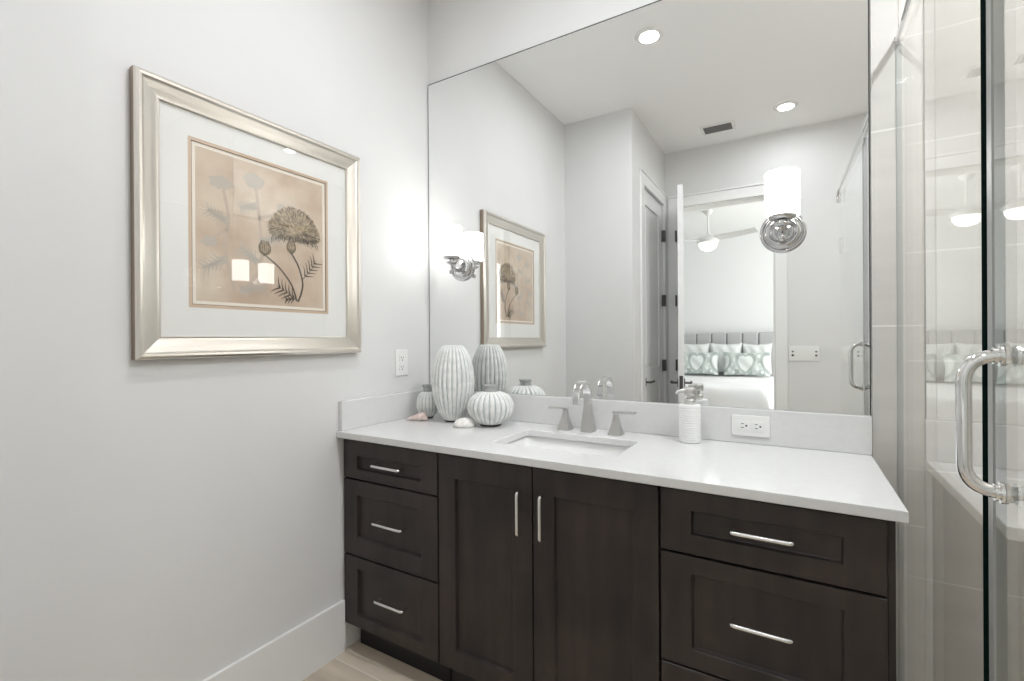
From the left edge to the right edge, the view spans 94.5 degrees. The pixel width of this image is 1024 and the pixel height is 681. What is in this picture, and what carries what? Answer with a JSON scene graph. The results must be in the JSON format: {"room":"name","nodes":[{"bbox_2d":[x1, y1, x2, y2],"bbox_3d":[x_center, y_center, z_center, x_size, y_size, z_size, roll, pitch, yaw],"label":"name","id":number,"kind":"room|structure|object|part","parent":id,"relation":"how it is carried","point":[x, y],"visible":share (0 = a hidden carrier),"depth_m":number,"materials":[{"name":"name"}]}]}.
{"room":"bathroom","nodes":[
{"label":"bathroom","id":0,"kind":"room"},
{"bbox_2d":[0,0,429,680],"bbox_3d":[-0.887,-0.225,1.672,0.120,2.930,1.653,0,0,31],"label":"wall","id":1,"kind":"structure","parent":0,"point":[161,519],"depth_m":1.35,"materials":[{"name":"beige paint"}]},
{"bbox_2d":[129,65,360,359],"bbox_3d":[-0.828,-0.348,1.618,0.033,0.799,0.776,0,0,31],"label":"framed print","id":2,"kind":"object","parent":1,"relation":"attached to","point":[246,226],"visible":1,"depth_m":1.52,"materials":[{"name":"beige metal"}]},
{"bbox_2d":[202,600,359,680],"bbox_3d":[-0.932,1.139,1.455,0.013,0.203,1.183,0,0,31],"label":"baseboard","id":3,"kind":"structure","parent":1,"relation":"attached to","point":[296,654],"depth_m":1.72,"materials":[{"name":"white paint"}]},
{"bbox_2d":[395,350,407,375],"bbox_3d":[-0.507,0.102,2.177,0.008,0.119,0.078,0,0,31],"label":"wall outlet","id":4,"kind":"object","parent":1,"relation":"attached to","point":[401,356],"visible":1,"depth_m":2.17,"materials":[{"name":"white plastic"}]},
{"bbox_2d":[399,355,404,361],"bbox_3d":[-0.505,0.081,2.176,0.003,0.031,0.033,0,0,31],"label":"receptacle","id":5,"kind":"object","parent":4,"relation":"attached to","point":[401,357],"depth_m":2.17,"materials":[{"name":"white plastic"}]},
{"bbox_2d":[399,364,404,370],"bbox_3d":[-0.504,0.123,2.176,0.003,0.031,0.033,0,0,31],"label":"receptacle","id":6,"kind":"object","parent":4,"relation":"attached to","point":[401,366],"depth_m":2.17,"materials":[{"name":"white plastic"}]},
{"bbox_2d":[303,638,441,680],"bbox_3d":[0.096,1.265,0.507,2.750,0.060,2.654,0,0,31],"label":"floor","id":7,"kind":"structure","parent":0,"point":[359,661],"depth_m":1.78,"materials":[{"name":"beige wood"}]},
{"bbox_2d":[344,439,450,680],"bbox_3d":[-0.339,0.808,1.978,0.486,0.856,0.553,0,0,31],"label":"vanity cabinet","id":8,"kind":"object","parent":7,"relation":"on","point":[391,493],"visible":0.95,"depth_m":1.76,"materials":[{"name":"brown wood"}]},
{"bbox_3d":[-0.463,0.470,1.750,0.147,0.011,0.036,0,0,31],"label":"handle","id":9,"kind":"part","parent":8,"relation":"part of","materials":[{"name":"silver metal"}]},
{"bbox_3d":[-0.456,0.686,1.746,0.153,0.011,0.036,0,0,31],"label":"handle","id":10,"kind":"part","parent":8,"relation":"part of","materials":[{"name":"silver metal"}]},
{"bbox_3d":[-0.449,0.975,1.744,0.147,0.011,0.036,0,0,31],"label":"handle","id":11,"kind":"part","parent":8,"relation":"part of","materials":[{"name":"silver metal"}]},
{"bbox_3d":[-0.460,0.695,1.778,0.482,0.296,0.020,0,0,31],"label":"drawer","id":12,"kind":"part","parent":8,"relation":"part of","materials":[{"name":"brown wood"}]},
{"bbox_3d":[-0.462,0.467,1.778,0.482,0.148,0.020,0,0,31],"label":"drawer","id":13,"kind":"part","parent":8,"relation":"part of","materials":[{"name":"brown wood"}]},
{"bbox_3d":[-0.458,0.986,1.779,0.482,0.274,0.020,0,0,31],"label":"drawer","id":14,"kind":"part","parent":8,"relation":"part of","materials":[{"name":"brown wood"}]},
{"bbox_2d":[438,453,661,680],"bbox_3d":[0.193,0.805,1.659,0.756,0.856,0.554,0,0,31],"label":"vanity cabinet","id":15,"kind":"object","parent":7,"relation":"on","point":[545,574],"visible":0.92,"depth_m":1.43,"materials":[{"name":"brown wood"}]},
{"bbox_3d":[-0.091,0.756,1.557,0.368,0.730,0.020,0,0,31],"label":"cabinet door","id":16,"kind":"part","parent":15,"relation":"part of","materials":[{"name":"brown wood"}]},
{"bbox_3d":[0.021,0.532,1.460,0.010,0.139,0.037,0,0,31],"label":"handle","id":17,"kind":"part","parent":15,"relation":"part of","materials":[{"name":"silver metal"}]},
{"bbox_3d":[0.088,0.532,1.419,0.010,0.139,0.037,0,0,31],"label":"handle","id":18,"kind":"part","parent":15,"relation":"part of","materials":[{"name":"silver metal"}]},
{"bbox_3d":[0.233,0.754,1.363,0.378,0.730,0.020,0,0,31],"label":"cabinet door","id":19,"kind":"part","parent":15,"relation":"part of","materials":[{"name":"brown wood"}]},
{"bbox_2d":[337,390,908,522],"bbox_3d":[0.202,0.306,1.659,1.755,0.142,0.559,0,0,31],"label":"countertop","id":20,"kind":"structure","parent":15,"relation":"on","point":[811,460],"depth_m":1.50,"materials":[{"name":"white stone"}]},
{"bbox_2d":[405,412,427,420],"bbox_3d":[-0.424,0.337,2.099,0.104,0.037,0.046,0,0,-4],"label":"seashell","id":21,"kind":"object","parent":20,"relation":"on","point":[420,416],"visible":1,"depth_m":2.09,"materials":[{"name":"pink"}]},
{"bbox_2d":[416,384,437,417],"bbox_3d":[-0.389,0.280,2.182,0.101,0.152,0.102,0,0,31],"label":"vase","id":22,"kind":"object","parent":20,"relation":"on","point":[426,404],"visible":0.73,"depth_m":2.15,"materials":[{"name":"grey ceramic"}]},
{"bbox_2d":[431,345,474,421],"bbox_3d":[-0.260,0.188,2.087,0.188,0.334,0.189,0,0,31],"label":"vase","id":23,"kind":"object","parent":20,"relation":"on","point":[452,381],"visible":0.93,"depth_m":2.02,"materials":[{"name":"grey ceramic"}]},
{"bbox_2d":[453,418,475,427],"bbox_3d":[-0.197,0.336,1.948,0.091,0.036,0.075,0,0,31],"label":"seashell","id":24,"kind":"object","parent":20,"relation":"on","point":[461,422],"visible":1,"depth_m":1.93,"materials":[{"name":"white"}]},
{"bbox_2d":[467,384,513,426],"bbox_3d":[-0.089,0.270,1.979,0.193,0.169,0.193,0,0,31],"label":"vase","id":25,"kind":"object","parent":20,"relation":"on","point":[490,407],"visible":1,"depth_m":1.92,"materials":[{"name":"grey ceramic"}]},
{"bbox_2d":[506,436,629,456],"bbox_3d":[0.187,0.441,1.657,0.502,0.125,0.320,0,0,31],"label":"sink","id":26,"kind":"object","parent":20,"relation":"in","point":[607,450],"visible":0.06,"depth_m":1.79,"materials":[{"name":"white ceramic"}]},
{"bbox_2d":[547,381,635,435],"bbox_3d":[0.279,0.253,1.792,0.357,0.198,0.146,0,0,31],"label":"faucet","id":27,"kind":"object","parent":20,"relation":"on","point":[588,422],"visible":1,"depth_m":1.82,"materials":[{"name":"silver metal"}]},
{"bbox_3d":[0.185,0.273,1.895,0.088,0.016,0.018,0,0,31],"label":"lever","id":28,"kind":"part","parent":27,"relation":"part of","materials":[{"name":"silver metal"}]},
{"bbox_3d":[0.212,0.316,1.880,0.050,0.072,0.050,0,0,31],"label":"handle","id":29,"kind":"part","parent":27,"relation":"part of","materials":[{"name":"silver metal"}]},
{"bbox_3d":[0.267,0.201,1.791,0.029,0.095,0.133,0,0,31],"label":"spout","id":30,"kind":"part","parent":27,"relation":"part of","materials":[{"name":"silver metal"}]},
{"bbox_3d":[0.295,0.298,1.839,0.049,0.108,0.049,0,0,31],"label":"spout","id":31,"kind":"part","parent":27,"relation":"part of","materials":[{"name":"silver metal"}]},
{"bbox_3d":[0.389,0.315,1.773,0.050,0.072,0.050,0,0,31],"label":"handle","id":32,"kind":"part","parent":27,"relation":"part of","materials":[{"name":"silver metal"}]},
{"bbox_3d":[0.415,0.271,1.757,0.088,0.016,0.018,0,0,31],"label":"lever","id":33,"kind":"part","parent":27,"relation":"part of","materials":[{"name":"silver metal"}]},
{"bbox_2d":[675,387,700,443],"bbox_3d":[0.613,0.255,1.640,0.078,0.190,0.073,0,0,31],"label":"soap dispenser","id":34,"kind":"object","parent":20,"relation":"on","point":[689,411],"visible":1,"depth_m":1.61,"materials":[{"name":"white ceramic"}]},
{"bbox_2d":[679,403,700,443],"bbox_3d":[0.615,0.285,1.639,0.073,0.130,0.073,0,0,31],"label":"bottle","id":35,"kind":"object","parent":34,"relation":"attached to","point":[689,413],"depth_m":1.61,"materials":[{"name":"white ceramic"}]},
{"bbox_2d":[732,414,769,437],"bbox_3d":[0.804,0.288,1.596,0.115,0.070,0.008,0,0,31],"label":"wall outlet","id":36,"kind":"object","parent":20,"relation":"attached to","point":[744,425],"visible":1,"depth_m":1.59,"materials":[{"name":"white plastic"}]},
{"bbox_2d":[738,421,748,430],"bbox_3d":[0.784,0.288,1.605,0.033,0.031,0.003,0,0,31],"label":"receptacle","id":37,"kind":"object","parent":36,"relation":"attached to","point":[742,425],"depth_m":1.60,"materials":[{"name":"white plastic"}]},
{"bbox_2d":[752,422,762,431],"bbox_3d":[0.820,0.288,1.583,0.033,0.031,0.003,0,0,31],"label":"receptacle","id":38,"kind":"object","parent":36,"relation":"attached to","point":[756,426],"depth_m":1.58,"materials":[{"name":"white plastic"}]},
{"bbox_2d":[660,486,895,680],"bbox_3d":[0.730,0.802,1.338,0.495,0.856,0.553,0,0,31],"label":"vanity cabinet","id":39,"kind":"object","parent":7,"relation":"on","point":[752,590],"visible":0.93,"depth_m":1.12,"materials":[{"name":"brown wood"}]},
{"bbox_3d":[0.605,0.981,1.141,0.475,0.272,0.020,0,0,31],"label":"drawer","id":40,"kind":"part","parent":39,"relation":"part of","materials":[{"name":"brown wood"}]},
{"bbox_3d":[0.588,0.686,1.121,0.136,0.011,0.036,0,0,31],"label":"handle","id":41,"kind":"part","parent":39,"relation":"part of","materials":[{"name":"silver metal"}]},
{"bbox_3d":[0.589,0.463,1.119,0.138,0.011,0.036,0,0,31],"label":"handle","id":42,"kind":"part","parent":39,"relation":"part of","materials":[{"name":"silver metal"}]},
{"bbox_3d":[0.602,0.467,1.141,0.475,0.162,0.020,0,0,31],"label":"drawer","id":43,"kind":"part","parent":39,"relation":"part of","materials":[{"name":"brown wood"}]},
{"bbox_3d":[0.603,0.697,1.141,0.475,0.285,0.020,0,0,31],"label":"drawer","id":44,"kind":"part","parent":39,"relation":"part of","materials":[{"name":"brown wood"}]},
{"bbox_3d":[0.950,0.801,1.237,0.014,0.856,0.500,0,0,31],"label":"panel","id":45,"kind":"part","parent":39,"relation":"part of","materials":[{"name":"brown wood"}]},
{"bbox_3d":[0.725,1.186,0.681,0.120,0.090,1.691,0,0,31],"label":"shower curb","id":46,"kind":"object","parent":7,"relation":"on","visible":0},
{"bbox_2d":[896,0,988,680],"bbox_3d":[0.957,0.131,1.082,0.015,2.014,0.756,0,0,31],"label":"shower door frame","id":47,"kind":"structure","parent":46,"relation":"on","point":[982,2],"depth_m":0.76,"materials":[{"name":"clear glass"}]},
{"bbox_2d":[955,0,1023,680],"bbox_3d":[0.534,0.135,0.379,0.115,1.991,0.842,0,0,31],"label":"shower door","id":48,"kind":"structure","parent":46,"relation":"on","point":[995,489],"depth_m":0.72,"materials":[{"name":"clear glass"}]},
{"bbox_3d":[0.717,0.121,0.683,0.115,0.230,0.031,0,0,31],"label":"pull handle","id":49,"kind":"part","parent":48,"relation":"part of","materials":[{"name":"silver metal"}]},
{"bbox_2d":[427,0,871,415],"bbox_3d":[0.800,-0.236,1.695,2.990,2.930,0.120,0,0,31],"label":"wall","id":50,"kind":"structure","parent":0,"point":[464,35],"depth_m":2.13,"materials":[{"name":"beige paint"}]},
{"bbox_2d":[428,0,870,414],"bbox_3d":[0.340,-0.518,1.895,1.752,1.501,0.005,0,0,31],"label":"wall mirror","id":51,"kind":"object","parent":50,"relation":"attached to","point":[603,181],"visible":0.82,"depth_m":1.75,"materials":[{"name":"silver mirror"}]},
{"bbox_2d":[441,224,474,280],"bbox_3d":[-0.267,-0.399,2.178,0.135,0.240,0.134,0,0,31],"label":"wall sconce","id":52,"kind":"object","parent":51,"relation":"attached to","point":[462,265],"visible":1,"depth_m":2.14,"materials":[{"name":"silver metal"}]},
{"bbox_3d":[-0.276,-0.454,2.162,0.097,0.130,0.097,0,0,31],"label":"lamp shade","id":53,"kind":"part","parent":52,"relation":"part of","materials":[{"name":"white"}]},
{"bbox_3d":[-0.264,-0.347,2.181,0.052,0.089,0.096,0,0,31],"label":"arm","id":54,"kind":"part","parent":52,"relation":"part of","materials":[{"name":"silver metal"}]},
{"bbox_2d":[760,167,806,252],"bbox_3d":[0.858,-0.408,1.504,0.135,0.240,0.134,0,0,31],"label":"wall sconce","id":55,"kind":"object","parent":51,"relation":"attached to","point":[784,230],"visible":1,"depth_m":1.48,"materials":[{"name":"silver metal"}]},
{"bbox_3d":[0.848,-0.463,1.488,0.097,0.130,0.097,0,0,31],"label":"lamp shade","id":56,"kind":"part","parent":55,"relation":"part of","materials":[{"name":"white"}]},
{"bbox_3d":[0.860,-0.356,1.507,0.052,0.089,0.096,0,0,31],"label":"arm","id":57,"kind":"part","parent":55,"relation":"part of","materials":[{"name":"silver metal"}]},
{"bbox_2d":[436,391,871,454],"bbox_3d":[0.349,0.293,1.885,1.735,0.118,0.019,0,0,31],"label":"backsplash","id":58,"kind":"structure","parent":50,"relation":"attached to","point":[844,433],"depth_m":1.65,"materials":[{"name":"white stone"}]},
{"bbox_2d":[870,0,898,680],"bbox_3d":[1.123,-0.238,1.426,0.066,2.930,0.008,0,0,31],"label":"wall tile","id":59,"kind":"structure","parent":50,"relation":"attached to","point":[883,13],"depth_m":1.42,"materials":[{"name":"white tile"}]},
{"bbox_2d":[898,0,1023,680],"bbox_3d":[1.549,-0.240,1.171,0.926,2.930,0.008,0,0,31],"label":"wall tile","id":60,"kind":"structure","parent":50,"relation":"attached to","point":[941,57],"depth_m":1.35,"materials":[{"name":"white tile"}]},
{"bbox_2d":[894,0,913,42],"bbox_3d":[0.694,-0.863,0.690,0.022,0.084,1.690,0,0,32],"label":"shower rail","id":61,"kind":"object","parent":60,"relation":"attached to","point":[898,38],"visible":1,"depth_m":1.31,"materials":[{"name":"silver metal"}]}
]}

